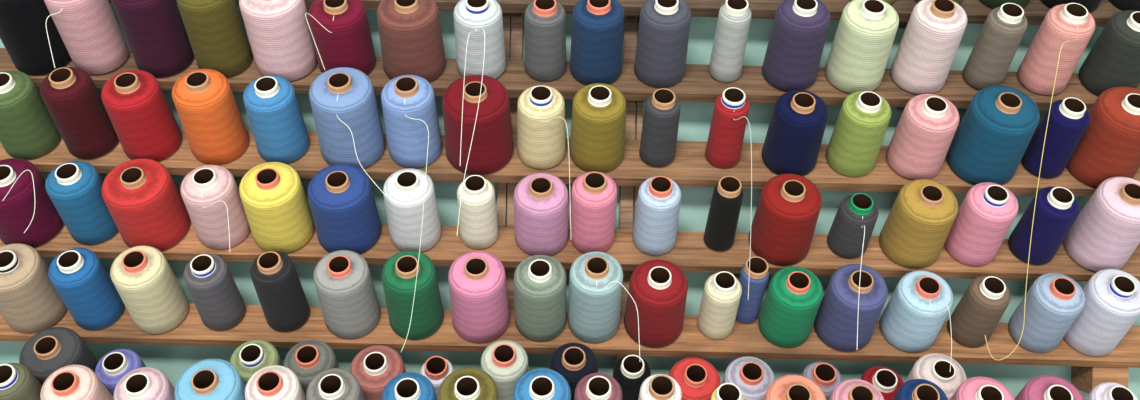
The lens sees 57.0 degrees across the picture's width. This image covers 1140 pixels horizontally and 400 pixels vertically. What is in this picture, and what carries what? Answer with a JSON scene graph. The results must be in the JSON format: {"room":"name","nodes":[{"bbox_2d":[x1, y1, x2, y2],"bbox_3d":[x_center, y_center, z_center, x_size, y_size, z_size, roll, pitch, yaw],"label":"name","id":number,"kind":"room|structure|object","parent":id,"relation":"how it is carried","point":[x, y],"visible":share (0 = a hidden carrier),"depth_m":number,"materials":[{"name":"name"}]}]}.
{"room":"sewing workshop","nodes":[
{"label":"sewing workshop","id":0,"kind":"room"},
{"bbox_2d":[0,3,1139,399],"bbox_3d":[-0.002,0.100,1.205,4.400,2.700,0.120,1,0,0],"label":"wall","id":1,"kind":"structure","parent":0,"point":[695,118],"depth_m":1.15,"materials":[{"name":"teal paint"}]},
{"bbox_2d":[0,0,1139,392],"bbox_3d":[0.000,0.012,1.073,1.474,0.678,0.144,1,0,0],"label":"rack","id":2,"kind":"object","parent":1,"relation":"attached to","point":[690,167],"visible":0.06,"depth_m":1.09,"materials":[{"name":"brown wood"}]},
{"bbox_2d":[0,363,41,399],"bbox_3d":[-0.520,0.192,1.000,0.043,0.083,0.092,1,0,-1],"label":"thread spool","id":3,"kind":"object","parent":2,"relation":"on","point":[17,382],"visible":0.94,"depth_m":0.97,"materials":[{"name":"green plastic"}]},
{"bbox_2d":[0,70,60,158],"bbox_3d":[-0.563,-0.086,1.075,0.057,0.089,0.092,1,0,-2],"label":"thread spool","id":4,"kind":"object","parent":2,"relation":"on","point":[28,130],"visible":0.96,"depth_m":1.06,"materials":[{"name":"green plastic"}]},
{"bbox_2d":[0,158,63,246],"bbox_3d":[-0.562,0.004,1.067,0.072,0.093,0.115,1,0,-9],"label":"thread spool","id":5,"kind":"object","parent":2,"relation":"on","point":[28,215],"visible":0.96,"depth_m":1.06,"materials":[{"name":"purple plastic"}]},
{"bbox_2d":[0,243,66,332],"bbox_3d":[-0.560,0.091,1.075,0.064,0.094,0.097,1,0,3],"label":"thread spool","id":6,"kind":"object","parent":2,"relation":"on","point":[30,302],"visible":0.96,"depth_m":1.05,"materials":[{"name":"beige fabric"}]},
{"bbox_2d":[0,0,70,74],"bbox_3d":[-0.551,-0.181,1.067,0.061,0.104,0.110,1,0,-1],"label":"thread spool","id":7,"kind":"object","parent":2,"relation":"on","point":[23,33],"visible":0.83,"depth_m":1.05,"materials":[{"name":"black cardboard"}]},
{"bbox_2d":[19,327,97,385],"bbox_3d":[-0.513,0.177,1.071,0.063,0.100,0.104,1,0,-2],"label":"thread spool","id":8,"kind":"object","parent":2,"relation":"on","point":[49,350],"visible":0.69,"depth_m":1.03,"materials":[{"name":"grey fabric"}]},
{"bbox_2d":[40,365,113,399],"bbox_3d":[-0.467,0.198,1.006,0.055,0.084,0.088,1,0,-2],"label":"thread spool","id":9,"kind":"object","parent":2,"relation":"on","point":[70,382],"visible":1,"depth_m":0.98,"materials":[{"name":"fabric"}]},
{"bbox_2d":[40,67,118,158],"bbox_3d":[-0.499,-0.088,1.071,0.053,0.091,0.097,1,0,-2],"label":"thread spool","id":10,"kind":"object","parent":2,"relation":"on","point":[70,95],"visible":1,"depth_m":1.05,"materials":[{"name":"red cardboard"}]},
{"bbox_2d":[45,161,117,244],"bbox_3d":[-0.496,0.003,1.074,0.053,0.086,0.091,1,0,-1],"label":"thread spool","id":11,"kind":"object","parent":2,"relation":"on","point":[74,188],"visible":0.93,"depth_m":1.05,"materials":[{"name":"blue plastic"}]},
{"bbox_2d":[48,248,124,329],"bbox_3d":[-0.495,0.091,1.073,0.053,0.087,0.093,1,0,3],"label":"thread spool","id":12,"kind":"object","parent":2,"relation":"on","point":[82,282],"visible":0.99,"depth_m":1.05,"materials":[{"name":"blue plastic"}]},
{"bbox_2d":[44,0,128,74],"bbox_3d":[-0.492,-0.179,1.067,0.057,0.102,0.107,1,0,1],"label":"thread spool","id":13,"kind":"object","parent":2,"relation":"on","point":[91,34],"visible":0.99,"depth_m":1.05,"materials":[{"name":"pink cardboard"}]},
{"bbox_2d":[95,349,145,396],"bbox_3d":[-0.457,0.187,1.081,0.048,0.071,0.075,1,0,1],"label":"thread spool","id":14,"kind":"object","parent":2,"relation":"on","point":[115,364],"visible":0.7,"depth_m":1.05,"materials":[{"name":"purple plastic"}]},
{"bbox_2d":[101,70,181,160],"bbox_3d":[-0.437,-0.085,1.073,0.060,0.093,0.097,1,0,-2],"label":"thread spool","id":15,"kind":"object","parent":2,"relation":"on","point":[144,123],"visible":0.99,"depth_m":1.05,"materials":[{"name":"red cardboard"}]},
{"bbox_2d":[113,367,174,399],"bbox_3d":[-0.402,0.200,1.006,0.055,0.083,0.087,1,0,3],"label":"thread spool","id":16,"kind":"object","parent":2,"relation":"on","point":[144,383],"visible":0.98,"depth_m":0.98,"materials":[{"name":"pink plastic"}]},
{"bbox_2d":[101,158,189,250],"bbox_3d":[-0.435,0.006,1.076,0.071,0.097,0.098,1,0,3],"label":"thread spool","id":17,"kind":"object","parent":2,"relation":"on","point":[142,198],"visible":0.96,"depth_m":1.05,"materials":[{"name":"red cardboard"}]},
{"bbox_2d":[110,245,188,333],"bbox_3d":[-0.428,0.092,1.072,0.057,0.092,0.097,1,0,-2],"label":"thread spool","id":18,"kind":"object","parent":2,"relation":"on","point":[142,276],"visible":1,"depth_m":1.05,"materials":[{"name":"fabric"}]},
{"bbox_2d":[111,0,193,76],"bbox_3d":[-0.425,-0.178,1.068,0.060,0.101,0.108,1,0,2],"label":"thread spool","id":19,"kind":"object","parent":2,"relation":"on","point":[155,33],"visible":0.95,"depth_m":1.05,"materials":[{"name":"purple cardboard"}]},
{"bbox_2d":[172,69,248,163],"bbox_3d":[-0.368,-0.084,1.072,0.060,0.095,0.100,1,0,2],"label":"thread spool","id":20,"kind":"object","parent":2,"relation":"on","point":[211,120],"visible":1,"depth_m":1.04,"materials":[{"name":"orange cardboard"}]},
{"bbox_2d":[175,359,245,399],"bbox_3d":[-0.335,0.198,1.002,0.063,0.097,0.101,1,0,-1],"label":"thread spool","id":21,"kind":"object","parent":2,"relation":"on","point":[207,379],"visible":0.98,"depth_m":0.97,"materials":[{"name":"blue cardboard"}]},
{"bbox_2d":[176,0,252,76],"bbox_3d":[-0.363,-0.175,1.069,0.058,0.098,0.105,1,0,2],"label":"thread spool","id":22,"kind":"object","parent":2,"relation":"on","point":[215,30],"visible":0.98,"depth_m":1.05,"materials":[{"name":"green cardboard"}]},
{"bbox_2d":[183,254,245,330],"bbox_3d":[-0.363,0.095,1.072,0.046,0.082,0.090,1,0,-2],"label":"thread spool","id":23,"kind":"object","parent":2,"relation":"on","point":[219,303],"visible":1,"depth_m":1.05,"materials":[{"name":"grey fabric"}]},
{"bbox_2d":[180,165,250,248],"bbox_3d":[-0.361,0.008,1.067,0.058,0.087,0.107,1,0,-4],"label":"thread spool","id":24,"kind":"object","parent":2,"relation":"on","point":[210,194],"visible":0.98,"depth_m":1.05,"materials":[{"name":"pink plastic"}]},
{"bbox_2d":[229,340,283,385],"bbox_3d":[-0.314,0.184,1.072,0.051,0.087,0.094,1,0,-2],"label":"thread spool","id":25,"kind":"object","parent":2,"relation":"on","point":[251,356],"visible":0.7,"depth_m":1.04,"materials":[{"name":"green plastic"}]},
{"bbox_2d":[245,365,306,399],"bbox_3d":[-0.278,0.199,1.002,0.053,0.088,0.094,1,0,2],"label":"thread spool","id":26,"kind":"object","parent":2,"relation":"on","point":[273,382],"visible":1,"depth_m":0.97,"materials":[{"name":"fabric"}]},
{"bbox_2d":[243,76,309,163],"bbox_3d":[-0.299,-0.081,1.073,0.054,0.088,0.093,1,0,-2],"label":"thread spool","id":27,"kind":"object","parent":2,"relation":"on","point":[279,131],"visible":0.98,"depth_m":1.05,"materials":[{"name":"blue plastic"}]},
{"bbox_2d":[239,162,314,252],"bbox_3d":[-0.301,0.008,1.075,0.066,0.094,0.097,1,0,3],"label":"thread spool","id":28,"kind":"object","parent":2,"relation":"on","point":[275,203],"visible":0.99,"depth_m":1.05,"materials":[{"name":"fabric"}]},
{"bbox_2d":[239,0,317,80],"bbox_3d":[-0.297,-0.173,1.070,0.064,0.102,0.106,1,0,1],"label":"thread spool","id":29,"kind":"object","parent":2,"relation":"on","point":[279,34],"visible":0.94,"depth_m":1.04,"materials":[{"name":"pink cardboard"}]},
{"bbox_2d":[250,251,309,331],"bbox_3d":[-0.295,0.094,1.069,0.046,0.086,0.096,1,0,-1],"label":"thread spool","id":30,"kind":"object","parent":2,"relation":"on","point":[283,301],"visible":1,"depth_m":1.04,"materials":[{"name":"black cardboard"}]},
{"bbox_2d":[284,340,338,395],"bbox_3d":[-0.259,0.185,1.073,0.054,0.089,0.095,1,0,-2],"label":"thread spool","id":31,"kind":"object","parent":2,"relation":"on","point":[306,359],"visible":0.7,"depth_m":1.04,"materials":[{"name":"fabric"}]},
{"bbox_2d":[306,368,364,399],"bbox_3d":[-0.221,0.202,1.004,0.054,0.087,0.092,1,0,2],"label":"thread spool","id":32,"kind":"object","parent":2,"relation":"on","point":[333,383],"visible":1,"depth_m":0.97,"materials":[{"name":"grey fabric"}]},
{"bbox_2d":[305,0,375,74],"bbox_3d":[-0.233,-0.167,1.069,0.059,0.088,0.106,1,0,-1],"label":"thread spool","id":33,"kind":"object","parent":2,"relation":"on","point":[340,29],"visible":0.98,"depth_m":1.05,"materials":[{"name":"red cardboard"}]},
{"bbox_2d":[308,164,381,253],"bbox_3d":[-0.232,0.011,1.076,0.068,0.095,0.096,1,0,4],"label":"thread spool","id":34,"kind":"object","parent":2,"relation":"on","point":[344,211],"visible":0.98,"depth_m":1.05,"materials":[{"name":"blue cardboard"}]},
{"bbox_2d":[313,250,380,338],"bbox_3d":[-0.229,0.097,1.073,0.059,0.093,0.098,1,0,3],"label":"thread spool","id":35,"kind":"object","parent":2,"relation":"on","point":[349,304],"visible":1,"depth_m":1.04,"materials":[{"name":"fabric"}]},
{"bbox_2d":[309,67,385,195],"bbox_3d":[-0.219,-0.069,1.069,0.082,0.129,0.110,1,0,-2],"label":"thread spool","id":36,"kind":"object","parent":2,"relation":"on","point":[347,120],"visible":1,"depth_m":1.04,"materials":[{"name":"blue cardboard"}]},
{"bbox_2d":[350,345,405,399],"bbox_3d":[-0.195,0.190,1.077,0.058,0.086,0.088,1,0,3],"label":"thread spool","id":37,"kind":"object","parent":2,"relation":"on","point":[374,366],"visible":0.76,"depth_m":1.04,"materials":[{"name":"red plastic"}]},
{"bbox_2d":[382,372,436,399],"bbox_3d":[-0.151,0.204,1.005,0.052,0.083,0.088,1,0,2],"label":"thread spool","id":38,"kind":"object","parent":2,"relation":"on","point":[408,385],"visible":1,"depth_m":0.98,"materials":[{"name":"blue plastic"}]},
{"bbox_2d":[377,0,445,81],"bbox_3d":[-0.162,-0.166,1.075,0.065,0.095,0.097,1,0,-2],"label":"thread spool","id":39,"kind":"object","parent":2,"relation":"on","point":[410,33],"visible":0.97,"depth_m":1.05,"materials":[{"name":"fabric"}]},
{"bbox_2d":[381,75,441,351],"bbox_3d":[-0.165,0.011,1.068,0.056,0.273,0.104,1,0,2],"label":"thread spool","id":40,"kind":"object","parent":2,"relation":"on","point":[411,122],"visible":1,"depth_m":1.04,"materials":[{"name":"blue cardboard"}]},
{"bbox_2d":[383,168,440,251],"bbox_3d":[-0.163,0.011,1.074,0.055,0.086,0.091,1,0,3],"label":"thread spool","id":41,"kind":"object","parent":2,"relation":"on","point":[404,198],"visible":0.98,"depth_m":1.05,"materials":[{"name":"white fabric"}]},
{"bbox_2d":[381,250,443,339],"bbox_3d":[-0.162,0.098,1.071,0.058,0.094,0.099,1,0,2],"label":"thread spool","id":42,"kind":"object","parent":2,"relation":"on","point":[399,272],"visible":0.99,"depth_m":1.04,"materials":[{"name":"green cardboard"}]},
{"bbox_2d":[420,356,453,399],"bbox_3d":[-0.133,0.191,1.076,0.036,0.070,0.077,1,0,-1],"label":"thread spool","id":43,"kind":"object","parent":2,"relation":"on","point":[436,369],"visible":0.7,"depth_m":1.05,"materials":[{"name":"fabric"}]},
{"bbox_2d":[438,367,498,399],"bbox_3d":[-0.096,0.203,1.003,0.058,0.092,0.096,1,0,2],"label":"thread spool","id":44,"kind":"object","parent":2,"relation":"on","point":[469,383],"visible":1,"depth_m":0.97,"materials":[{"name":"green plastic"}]},
{"bbox_2d":[442,75,513,174],"bbox_3d":[-0.094,-0.076,1.074,0.071,0.101,0.103,1,0,-1],"label":"thread spool","id":45,"kind":"object","parent":2,"relation":"on","point":[492,147],"visible":1,"depth_m":1.04,"materials":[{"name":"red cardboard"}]},
{"bbox_2d":[457,175,498,248],"bbox_3d":[-0.096,0.013,1.074,0.041,0.076,0.084,1,0,2],"label":"thread spool","id":46,"kind":"object","parent":2,"relation":"on","point":[478,223],"visible":0.97,"depth_m":1.05,"materials":[{"name":"beige fabric"}]},
{"bbox_2d":[448,251,509,342],"bbox_3d":[-0.092,0.099,1.072,0.060,0.096,0.101,1,0,-2],"label":"thread spool","id":47,"kind":"object","parent":2,"relation":"on","point":[477,279],"visible":1,"depth_m":1.04,"materials":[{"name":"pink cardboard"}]},
{"bbox_2d":[454,0,505,233],"bbox_3d":[-0.094,-0.086,1.068,0.052,0.242,0.103,1,0,0],"label":"thread spool","id":48,"kind":"object","parent":2,"relation":"on","point":[478,24],"visible":0.98,"depth_m":1.05,"materials":[{"name":"white fabric"}]},
{"bbox_2d":[481,340,528,399],"bbox_3d":[-0.066,0.186,1.068,0.051,0.093,0.102,1,0,2],"label":"thread spool","id":49,"kind":"object","parent":2,"relation":"on","point":[505,361],"visible":0.82,"depth_m":1.03,"materials":[{"name":"fabric"}]},
{"bbox_2d":[514,255,565,340],"bbox_3d":[-0.030,0.101,1.072,0.054,0.091,0.097,1,0,-1],"label":"thread spool","id":50,"kind":"object","parent":2,"relation":"on","point":[539,280],"visible":1,"depth_m":1.04,"materials":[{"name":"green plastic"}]},
{"bbox_2d":[514,173,568,255],"bbox_3d":[-0.029,0.015,1.076,0.056,0.086,0.090,1,0,-1],"label":"thread spool","id":51,"kind":"object","parent":2,"relation":"on","point":[540,199],"visible":1,"depth_m":1.05,"materials":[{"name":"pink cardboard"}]},
{"bbox_2d":[513,368,570,399],"bbox_3d":[-0.027,0.204,1.002,0.056,0.093,0.098,1,0,1],"label":"thread spool","id":52,"kind":"object","parent":2,"relation":"on","point":[540,383],"visible":1,"depth_m":0.97,"materials":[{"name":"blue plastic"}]},
{"bbox_2d":[517,85,570,231],"bbox_3d":[-0.029,-0.039,1.066,0.054,0.154,0.106,1,0,-5],"label":"thread spool","id":53,"kind":"object","parent":2,"relation":"on","point":[541,144],"visible":1,"depth_m":1.05,"materials":[{"name":"beige fabric"}]},
{"bbox_2d":[524,0,565,80],"bbox_3d":[-0.026,-0.163,1.073,0.044,0.079,0.088,1,0,2],"label":"thread spool","id":54,"kind":"object","parent":2,"relation":"on","point":[545,20],"visible":1,"depth_m":1.05,"materials":[{"name":"fabric"}]},
{"bbox_2d":[549,343,597,399],"bbox_3d":[0.004,0.189,1.069,0.051,0.092,0.100,1,0,-2],"label":"thread spool","id":55,"kind":"object","parent":2,"relation":"on","point":[573,361],"visible":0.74,"depth_m":1.03,"materials":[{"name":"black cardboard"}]},
{"bbox_2d":[570,171,616,252],"bbox_3d":[0.023,0.014,1.071,0.047,0.085,0.093,1,0,1],"label":"thread spool","id":56,"kind":"object","parent":2,"relation":"on","point":[594,193],"visible":0.99,"depth_m":1.04,"materials":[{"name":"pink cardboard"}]},
{"bbox_2d":[570,0,623,84],"bbox_3d":[0.027,-0.163,1.073,0.056,0.090,0.094,1,0,3],"label":"thread spool","id":57,"kind":"object","parent":2,"relation":"on","point":[596,54],"visible":0.99,"depth_m":1.05,"materials":[{"name":"fabric"}]},
{"bbox_2d":[570,83,625,171],"bbox_3d":[0.030,-0.073,1.074,0.058,0.090,0.094,1,0,-2],"label":"thread spool","id":58,"kind":"object","parent":2,"relation":"on","point":[598,122],"visible":0.99,"depth_m":1.05,"materials":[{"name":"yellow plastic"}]},
{"bbox_2d":[574,373,621,399],"bbox_3d":[0.025,0.204,0.999,0.046,0.087,0.096,1,0,1],"label":"thread spool","id":59,"kind":"object","parent":2,"relation":"on","point":[594,386],"visible":1,"depth_m":0.97,"materials":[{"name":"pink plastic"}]},
{"bbox_2d":[568,251,639,358],"bbox_3d":[0.027,0.104,1.065,0.066,0.104,0.111,1,0,-11],"label":"thread spool","id":60,"kind":"object","parent":2,"relation":"on","point":[596,278],"visible":1,"depth_m":1.04,"materials":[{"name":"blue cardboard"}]},
{"bbox_2d":[613,355,650,399],"bbox_3d":[0.062,0.193,1.072,0.040,0.078,0.087,1,0,-1],"label":"thread spool","id":61,"kind":"object","parent":2,"relation":"on","point":[630,371],"visible":0.85,"depth_m":1.04,"materials":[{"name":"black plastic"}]},
{"bbox_2d":[624,259,687,347],"bbox_3d":[0.089,0.106,1.075,0.062,0.092,0.095,1,0,-2],"label":"thread spool","id":62,"kind":"object","parent":2,"relation":"on","point":[658,288],"visible":1,"depth_m":1.05,"materials":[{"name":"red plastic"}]},
{"bbox_2d":[632,176,680,254],"bbox_3d":[0.090,0.017,1.072,0.046,0.082,0.090,1,0,-2],"label":"thread spool","id":63,"kind":"object","parent":2,"relation":"on","point":[655,227],"visible":1,"depth_m":1.05,"materials":[{"name":"fabric"}]},
{"bbox_2d":[639,88,680,166],"bbox_3d":[0.092,-0.073,1.072,0.038,0.077,0.086,1,0,0],"label":"thread spool","id":64,"kind":"object","parent":2,"relation":"on","point":[659,134],"visible":1,"depth_m":1.05,"materials":[{"name":"grey fabric"}]},
{"bbox_2d":[638,374,681,399],"bbox_3d":[0.082,0.204,0.997,0.042,0.088,0.098,1,0,2],"label":"thread spool","id":65,"kind":"object","parent":2,"relation":"on","point":[657,386],"visible":1,"depth_m":0.96,"materials":[{"name":"white fabric"}]},
{"bbox_2d":[634,0,690,86],"bbox_3d":[0.094,-0.162,1.072,0.055,0.090,0.096,1,0,3],"label":"thread spool","id":66,"kind":"object","parent":2,"relation":"on","point":[664,25],"visible":1,"depth_m":1.05,"materials":[{"name":"grey fabric"}]},
{"bbox_2d":[669,357,720,399],"bbox_3d":[0.126,0.200,1.080,0.055,0.078,0.080,1,0,-1],"label":"thread spool","id":67,"kind":"object","parent":2,"relation":"on","point":[697,378],"visible":0.83,"depth_m":1.05,"materials":[{"name":"fabric"}]},
{"bbox_2d":[697,271,741,338],"bbox_3d":[0.153,0.108,1.074,0.039,0.074,0.082,1,0,1],"label":"thread spool","id":68,"kind":"object","parent":2,"relation":"on","point":[722,291],"visible":1,"depth_m":1.05,"materials":[{"name":"beige fabric"}]},
{"bbox_2d":[703,176,742,250],"bbox_3d":[0.157,0.015,1.069,0.032,0.078,0.088,1,0,-1],"label":"thread spool","id":69,"kind":"object","parent":2,"relation":"on","point":[726,201],"visible":1,"depth_m":1.05,"materials":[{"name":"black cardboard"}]},
{"bbox_2d":[710,383,742,399],"bbox_3d":[0.145,0.207,1.000,0.032,0.076,0.086,1,0,1],"label":"thread spool","id":70,"kind":"object","parent":2,"relation":"on","point":[725,391],"visible":1,"depth_m":0.97,"materials":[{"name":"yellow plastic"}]},
{"bbox_2d":[705,87,751,296],"bbox_3d":[0.159,-0.008,1.065,0.037,0.208,0.098,1,0,1],"label":"thread spool","id":71,"kind":"object","parent":2,"relation":"on","point":[731,107],"visible":1,"depth_m":1.05,"materials":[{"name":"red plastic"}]},
{"bbox_2d":[709,0,750,81],"bbox_3d":[0.163,-0.162,1.069,0.035,0.079,0.089,1,0,2],"label":"thread spool","id":72,"kind":"object","parent":2,"relation":"on","point":[734,17],"visible":1,"depth_m":1.05,"materials":[{"name":"white fabric"}]},
{"bbox_2d":[722,356,774,399],"bbox_3d":[0.180,0.199,1.077,0.053,0.081,0.084,1,0,2],"label":"thread spool","id":73,"kind":"object","parent":2,"relation":"on","point":[753,376],"visible":0.79,"depth_m":1.05,"materials":[{"name":"fabric"}]},
{"bbox_2d":[735,256,768,323],"bbox_3d":[0.185,0.093,1.080,0.029,0.074,0.083,1,0,1],"label":"thread spool","id":74,"kind":"object","parent":2,"relation":"on","point":[749,307],"visible":0.89,"depth_m":1.06,"materials":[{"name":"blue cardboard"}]},
{"bbox_2d":[749,174,821,265],"bbox_3d":[0.219,0.021,1.075,0.065,0.094,0.097,1,0,3],"label":"thread spool","id":75,"kind":"object","parent":2,"relation":"on","point":[788,208],"visible":0.98,"depth_m":1.05,"materials":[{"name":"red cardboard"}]},
{"bbox_2d":[758,266,822,347],"bbox_3d":[0.226,0.110,1.076,0.055,0.086,0.089,1,0,-1],"label":"thread spool","id":76,"kind":"object","parent":2,"relation":"on","point":[794,295],"visible":1,"depth_m":1.05,"materials":[{"name":"fabric"}]},
{"bbox_2d":[762,90,827,175],"bbox_3d":[0.230,-0.067,1.075,0.058,0.088,0.091,1,0,3],"label":"thread spool","id":77,"kind":"object","parent":2,"relation":"on","point":[795,132],"visible":0.99,"depth_m":1.05,"materials":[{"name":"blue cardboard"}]},
{"bbox_2d":[764,375,825,399],"bbox_3d":[0.210,0.211,1.003,0.060,0.093,0.097,1,0,-1],"label":"thread spool","id":78,"kind":"object","parent":2,"relation":"on","point":[787,387],"visible":1,"depth_m":0.98,"materials":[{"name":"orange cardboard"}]},
{"bbox_2d":[762,0,829,90],"bbox_3d":[0.232,-0.159,1.072,0.057,0.093,0.098,1,0,-2],"label":"thread spool","id":79,"kind":"object","parent":2,"relation":"on","point":[793,55],"visible":1,"depth_m":1.04,"materials":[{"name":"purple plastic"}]},
{"bbox_2d":[802,362,841,399],"bbox_3d":[0.252,0.200,1.075,0.044,0.075,0.082,1,0,3],"label":"thread spool","id":80,"kind":"object","parent":2,"relation":"on","point":[826,376],"visible":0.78,"depth_m":1.05,"materials":[{"name":"fabric"}]},
{"bbox_2d":[814,264,887,351],"bbox_3d":[0.288,0.110,1.074,0.061,0.092,0.096,1,0,-2],"label":"thread spool","id":81,"kind":"object","parent":2,"relation":"on","point":[835,323],"visible":0.98,"depth_m":1.05,"materials":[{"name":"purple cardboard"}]},
{"bbox_2d":[827,193,878,344],"bbox_3d":[0.292,0.069,1.066,0.042,0.153,0.100,1,0,-2],"label":"thread spool","id":82,"kind":"object","parent":2,"relation":"on","point":[849,235],"visible":1,"depth_m":1.06,"materials":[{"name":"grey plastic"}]},
{"bbox_2d":[829,379,883,399],"bbox_3d":[0.267,0.212,1.002,0.052,0.088,0.094,1,0,0],"label":"thread spool","id":83,"kind":"object","parent":2,"relation":"on","point":[850,389],"visible":1,"depth_m":0.97,"materials":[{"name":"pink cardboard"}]},
{"bbox_2d":[826,91,890,176],"bbox_3d":[0.294,-0.067,1.073,0.052,0.086,0.092,1,0,2],"label":"thread spool","id":84,"kind":"object","parent":2,"relation":"on","point":[863,119],"visible":1,"depth_m":1.05,"materials":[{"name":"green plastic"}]},
{"bbox_2d":[825,0,898,92],"bbox_3d":[0.297,-0.157,1.073,0.060,0.094,0.098,1,0,3],"label":"thread spool","id":85,"kind":"object","parent":2,"relation":"on","point":[866,31],"visible":0.99,"depth_m":1.05,"materials":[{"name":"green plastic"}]},
{"bbox_2d":[860,366,903,399],"bbox_3d":[0.315,0.204,1.079,0.047,0.071,0.076,1,0,2],"label":"thread spool","id":86,"kind":"object","parent":2,"relation":"on","point":[886,380],"visible":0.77,"depth_m":1.05,"materials":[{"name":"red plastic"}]},
{"bbox_2d":[880,270,952,370],"bbox_3d":[0.354,0.119,1.069,0.060,0.095,0.105,1,0,4],"label":"thread spool","id":87,"kind":"object","parent":2,"relation":"on","point":[918,307],"visible":1,"depth_m":1.05,"materials":[{"name":"fabric"}]},
{"bbox_2d":[879,179,957,267],"bbox_3d":[0.358,0.025,1.076,0.063,0.092,0.094,1,0,-2],"label":"thread spool","id":88,"kind":"object","parent":2,"relation":"on","point":[915,231],"visible":1,"depth_m":1.05,"materials":[{"name":"yellow fabric"}]},
{"bbox_2d":[893,379,947,399],"bbox_3d":[0.324,0.212,1.000,0.052,0.090,0.098,1,0,2],"label":"thread spool","id":89,"kind":"object","parent":2,"relation":"on","point":[914,389],"visible":1,"depth_m":0.97,"materials":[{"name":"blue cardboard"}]},
{"bbox_2d":[886,94,959,179],"bbox_3d":[0.360,-0.064,1.076,0.058,0.087,0.090,1,0,3],"label":"thread spool","id":90,"kind":"object","parent":2,"relation":"on","point":[921,140],"visible":1,"depth_m":1.05,"materials":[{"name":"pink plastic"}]},
{"bbox_2d":[890,0,967,93],"bbox_3d":[0.367,-0.156,1.071,0.057,0.094,0.100,1,0,-2],"label":"thread spool","id":91,"kind":"object","parent":2,"relation":"on","point":[934,31],"visible":0.99,"depth_m":1.04,"materials":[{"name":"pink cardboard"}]},
{"bbox_2d":[904,353,966,399],"bbox_3d":[0.367,0.199,1.073,0.055,0.090,0.095,1,0,1],"label":"thread spool","id":92,"kind":"object","parent":2,"relation":"on","point":[934,367],"visible":0.73,"depth_m":1.04,"materials":[{"name":"fabric"}]},
{"bbox_2d":[947,276,1010,347],"bbox_3d":[0.418,0.114,1.074,0.044,0.077,0.085,1,0,2],"label":"thread spool","id":93,"kind":"object","parent":2,"relation":"on","point":[986,299],"visible":0.99,"depth_m":1.05,"materials":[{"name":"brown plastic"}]},
{"bbox_2d":[944,182,1018,265],"bbox_3d":[0.422,0.025,1.074,0.054,0.086,0.091,1,0,-2],"label":"thread spool","id":94,"kind":"object","parent":2,"relation":"on","point":[986,214],"visible":0.94,"depth_m":1.05,"materials":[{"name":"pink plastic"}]},
{"bbox_2d":[950,377,1014,399],"bbox_3d":[0.384,0.213,1.001,0.058,0.096,0.101,1,0,-2],"label":"thread spool","id":95,"kind":"object","parent":2,"relation":"on","point":[974,388],"visible":1,"depth_m":0.97,"materials":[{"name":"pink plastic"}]},
{"bbox_2d":[946,86,1039,184],"bbox_3d":[0.432,-0.065,1.073,0.071,0.102,0.105,1,0,-1],"label":"thread spool","id":96,"kind":"object","parent":2,"relation":"on","point":[998,125],"visible":0.98,"depth_m":1.04,"materials":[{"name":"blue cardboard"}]},
{"bbox_2d":[963,3,1027,89],"bbox_3d":[0.433,-0.154,1.071,0.042,0.082,0.091,1,0,2],"label":"thread spool","id":97,"kind":"object","parent":2,"relation":"on","point":[993,52],"visible":0.98,"depth_m":1.05,"materials":[{"name":"grey fabric"}]},
{"bbox_2d":[985,3,1094,359],"bbox_3d":[0.477,-0.020,1.051,0.079,0.353,0.141,1,0,35],"label":"thread spool","id":98,"kind":"object","parent":2,"relation":"on","point":[1056,49],"visible":1,"depth_m":1.05,"materials":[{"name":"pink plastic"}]},
{"bbox_2d":[1008,187,1079,264],"bbox_3d":[0.486,0.027,1.073,0.047,0.081,0.089,1,0,-2],"label":"thread spool","id":99,"kind":"object","parent":2,"relation":"on","point":[1057,209],"visible":0.99,"depth_m":1.05,"materials":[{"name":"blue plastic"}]},
{"bbox_2d":[1008,273,1085,352],"bbox_3d":[0.487,0.116,1.075,0.053,0.084,0.089,1,0,1],"label":"thread spool","id":100,"kind":"object","parent":2,"relation":"on","point":[1054,301],"visible":0.98,"depth_m":1.05,"materials":[{"name":"fabric"}]},
{"bbox_2d":[1014,375,1083,399],"bbox_3d":[0.446,0.214,1.000,0.062,0.100,0.105,1,0,-2],"label":"thread spool","id":101,"kind":"object","parent":2,"relation":"on","point":[1044,387],"visible":0.99,"depth_m":0.97,"materials":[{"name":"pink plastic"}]},
{"bbox_2d":[1021,97,1089,177],"bbox_3d":[0.496,-0.062,1.073,0.044,0.080,0.088,1,0,1],"label":"thread spool","id":102,"kind":"object","parent":2,"relation":"on","point":[1069,118],"visible":0.98,"depth_m":1.05,"materials":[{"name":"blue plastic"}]},
{"bbox_2d":[1063,269,1139,355],"bbox_3d":[0.545,0.115,1.073,0.058,0.092,0.096,1,0,-1],"label":"thread spool","id":103,"kind":"object","parent":2,"relation":"on","point":[1111,308],"visible":0.91,"depth_m":1.05,"materials":[{"name":"white fabric"}]},
{"bbox_2d":[1064,177,1139,271],"bbox_3d":[0.553,0.026,1.072,0.064,0.099,0.103,1,0,-1],"label":"thread spool","id":104,"kind":"object","parent":2,"relation":"on","point":[1105,234],"visible":0.98,"depth_m":1.05,"materials":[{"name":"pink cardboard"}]},
{"bbox_2d":[1066,86,1139,187],"bbox_3d":[0.554,-0.062,1.072,0.072,0.104,0.107,1,0,3],"label":"thread spool","id":105,"kind":"object","parent":2,"relation":"on","point":[1109,147],"visible":0.86,"depth_m":1.05,"materials":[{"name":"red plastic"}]},
{"bbox_2d":[1079,10,1139,95],"bbox_3d":[0.564,-0.148,1.076,0.058,0.088,0.091,1,0,3],"label":"thread spool","id":106,"kind":"object","parent":2,"relation":"on","point":[1113,60],"visible":0.91,"depth_m":1.06,"materials":[{"name":"grey fabric"}]},
{"bbox_2d":[1084,382,1137,399],"bbox_3d":[0.502,0.215,0.998,0.048,0.090,0.100,1,0,-1],"label":"thread spool","id":107,"kind":"object","parent":2,"relation":"on","point":[1107,390],"visible":0.99,"depth_m":0.97,"materials":[{"name":"white fabric"}]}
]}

